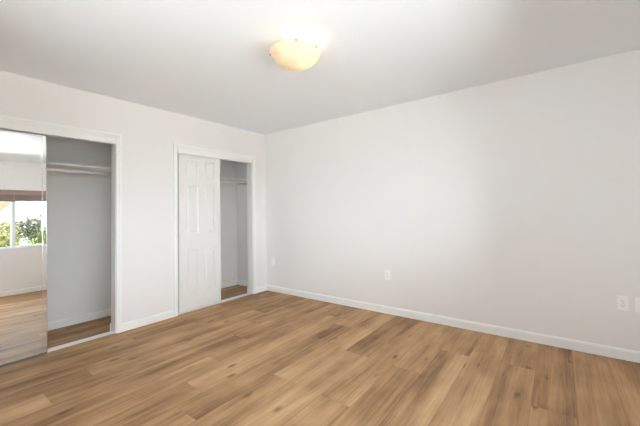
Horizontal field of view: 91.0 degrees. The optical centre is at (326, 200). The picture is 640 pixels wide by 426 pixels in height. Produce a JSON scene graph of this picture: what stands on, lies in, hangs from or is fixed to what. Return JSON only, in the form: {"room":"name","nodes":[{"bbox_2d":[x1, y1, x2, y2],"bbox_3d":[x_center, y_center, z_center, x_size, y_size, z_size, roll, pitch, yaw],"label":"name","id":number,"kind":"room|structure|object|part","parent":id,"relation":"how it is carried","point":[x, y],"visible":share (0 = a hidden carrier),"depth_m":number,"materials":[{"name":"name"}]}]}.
{"room":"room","nodes":[
{"label":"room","id":0,"kind":"room"},
{"bbox_2d":[5,130,237,322],"bbox_3d":[-2.962,0.190,3.530,0.120,2.490,4.650,-2,-2,36],"label":"wall","id":1,"kind":"structure","parent":0,"point":[78,208],"depth_m":3.62,"materials":[{"name":"paint"}]},
{"bbox_2d":[46,162,110,178],"bbox_3d":[-3.181,-0.339,2.881,0.329,0.106,2.728,-2,-2,36],"label":"closet shelf","id":2,"kind":"object","parent":1,"relation":"attached to","point":[53,165],"visible":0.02,"depth_m":3.50,"materials":[{"name":"paint"}]},
{"bbox_2d":[46,168,110,175],"bbox_3d":[-3.072,-0.319,2.800,0.052,0.052,2.691,-2,-2,36],"label":"closet rod","id":3,"kind":"object","parent":2,"relation":"attached to","point":[47,169],"visible":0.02,"depth_m":3.34,"materials":[{"name":"white metal"}]},
{"bbox_2d":[47,279,247,330],"bbox_3d":[-2.562,1.332,3.402,0.600,0.085,4.350,-2,-2,36],"label":"baseboard","id":4,"kind":"structure","parent":1,"relation":"attached to","point":[65,322],"depth_m":3.62,"materials":[{"name":"paint"}]},
{"bbox_2d":[220,177,246,186],"bbox_3d":[-1.862,-0.308,4.673,0.329,0.106,1.518,-2,-2,36],"label":"closet shelf","id":5,"kind":"object","parent":1,"relation":"attached to","point":[221,178],"visible":0.26,"depth_m":5.15,"materials":[{"name":"paint"}]},
{"bbox_2d":[0,70,266,322],"bbox_3d":[-2.325,0.143,3.187,0.115,2.440,4.450,-2,-2,36],"label":"wall","id":6,"kind":"structure","parent":0,"point":[149,134],"depth_m":3.49,"materials":[{"name":"paint"}]},
{"bbox_2d":[0,128,114,352],"bbox_3d":[-2.773,0.363,2.563,0.088,1.979,1.807,-2,-2,36],"label":"door track","id":7,"kind":"object","parent":6,"relation":"attached to","point":[110,332],"visible":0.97,"depth_m":2.99,"materials":[{"name":"metal"}]},
{"bbox_2d":[0,130,47,366],"bbox_3d":[-2.803,0.381,2.457,0.022,1.955,0.931,-4,-3,36],"label":"door","id":8,"kind":"structure","parent":7,"relation":"hanging from","point":[23,195],"depth_m":2.70,"materials":[{"name":"silver mirror"}]},
{"bbox_3d":[-2.841,-0.590,2.493,0.015,0.011,0.871,-4,-3,36],"label":"rail","id":9,"kind":"part","parent":8,"relation":"part of","materials":[{"name":"metal"}]},
{"bbox_3d":[-2.762,1.330,2.419,0.015,0.011,0.871,-4,-3,36],"label":"rail","id":10,"kind":"part","parent":8,"relation":"part of","materials":[{"name":"metal"}]},
{"bbox_3d":[-2.794,-0.618,2.595,0.082,0.017,1.807,-2,-2,36],"label":"rail","id":11,"kind":"part","parent":7,"relation":"part of","materials":[{"name":"metal"}]},
{"bbox_3d":[-2.741,1.343,2.522,0.054,0.016,1.807,-2,-2,36],"label":"floor rail","id":12,"kind":"part","parent":7,"relation":"part of","materials":[{"name":"metal"}]},
{"bbox_2d":[0,115,121,332],"bbox_3d":[-2.767,0.320,2.559,0.134,2.064,1.913,-2,-2,36],"label":"trim","id":13,"kind":"structure","parent":6,"relation":"attached to","point":[6,122],"depth_m":3.25,"materials":[{"name":"paint"}]},
{"bbox_2d":[122,285,266,331],"bbox_3d":[-2.252,1.317,3.112,0.014,0.085,4.450,-2,-2,36],"label":"baseboard","id":14,"kind":"structure","parent":6,"relation":"attached to","point":[151,319],"depth_m":3.50,"materials":[{"name":"paint"}]},
{"bbox_2d":[173,143,256,316],"bbox_3d":[-1.499,0.350,4.283,0.134,2.064,1.254,-2,-2,36],"label":"trim","id":15,"kind":"structure","parent":6,"relation":"attached to","point":[177,148],"depth_m":4.48,"materials":[{"name":"paint"}]},
{"bbox_2d":[178,159,252,314],"bbox_3d":[-1.504,0.392,4.287,0.088,1.979,1.148,-2,-2,36],"label":"door track","id":16,"kind":"object","parent":6,"relation":"attached to","point":[249,293],"visible":0.61,"depth_m":4.32,"materials":[{"name":"metal"}]},
{"bbox_2d":[177,153,220,312],"bbox_3d":[-1.644,0.386,4.074,0.032,1.947,0.588,-2,-2,36],"label":"door","id":17,"kind":"structure","parent":16,"relation":"attached to","point":[199,234],"depth_m":4.04,"materials":[{"name":"paint"}]},
{"bbox_3d":[-1.472,1.373,4.246,0.054,0.016,1.148,-2,-2,36],"label":"floor rail","id":18,"kind":"part","parent":16,"relation":"part of","materials":[{"name":"metal"}]},
{"bbox_2d":[0,285,639,425],"bbox_3d":[-0.808,1.325,2.050,5.105,0.050,4.550,-2,-2,36],"label":"floor","id":19,"kind":"structure","parent":0,"point":[265,358],"depth_m":2.32,"materials":[{"name":"brown wood"}]},
{"bbox_2d":[0,0,639,134],"bbox_3d":[-0.848,-1.214,2.092,5.350,0.150,4.800,-2,-2,36],"label":"ceiling","id":20,"kind":"structure","parent":0,"point":[208,60],"depth_m":2.34,"materials":[{"name":"paint"}]},
{"bbox_2d":[269,36,319,70],"bbox_3d":[-0.227,-1.053,2.278,0.368,0.184,0.362,-2,-2,36],"label":"ceiling light","id":21,"kind":"object","parent":20,"relation":"attached to","point":[293,53],"visible":1,"depth_m":2.18,"materials":[{"name":"glass"}]},
{"bbox_2d":[237,49,639,350],"bbox_3d":[0.554,0.137,3.924,5.350,2.490,0.150,-2,-2,36],"label":"wall","id":22,"kind":"structure","parent":0,"point":[514,203],"depth_m":3.12,"materials":[{"name":"paint"}]},
{"bbox_2d":[220,181,246,185],"bbox_3d":[-1.754,-0.289,4.592,0.052,0.052,1.481,-2,-2,36],"label":"closet rod","id":23,"kind":"object","parent":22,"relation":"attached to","point":[225,182],"visible":0.18,"depth_m":4.95,"materials":[{"name":"white metal"}]},
{"bbox_2d":[271,258,274,265],"bbox_3d":[-0.828,0.936,4.829,0.070,0.115,0.007,-2,-2,36],"label":"wall plate","id":24,"kind":"object","parent":22,"relation":"attached to","point":[272,259],"visible":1,"depth_m":4.82,"materials":[{"name":"white plastic"}]},
{"bbox_2d":[385,270,389,279],"bbox_3d":[0.712,0.872,3.696,0.070,0.115,0.009,-2,-2,36],"label":"wall outlet","id":25,"kind":"object","parent":22,"relation":"attached to","point":[387,272],"visible":1,"depth_m":3.69,"materials":[{"name":"white plastic"}]},
{"bbox_2d":[267,285,639,362],"bbox_3d":[0.789,1.277,3.630,4.300,0.085,0.014,-2,-2,36],"label":"baseboard","id":26,"kind":"structure","parent":22,"relation":"attached to","point":[587,347],"depth_m":3.07,"materials":[{"name":"paint"}]},
{"bbox_2d":[617,295,628,310],"bbox_3d":[2.349,0.812,2.493,0.070,0.115,0.009,-2,-2,36],"label":"wall outlet","id":27,"kind":"object","parent":22,"relation":"attached to","point":[622,301],"visible":1,"depth_m":2.49,"materials":[{"name":"white plastic"}]},
{"bbox_2d":[635,297,639,312],"bbox_3d":[2.431,0.809,2.428,0.070,0.115,0.017,-2,-2,36],"label":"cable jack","id":28,"kind":"object","parent":22,"relation":"attached to","point":[637,300],"visible":1,"depth_m":2.44,"materials":[{"name":"white plastic"}]}
]}

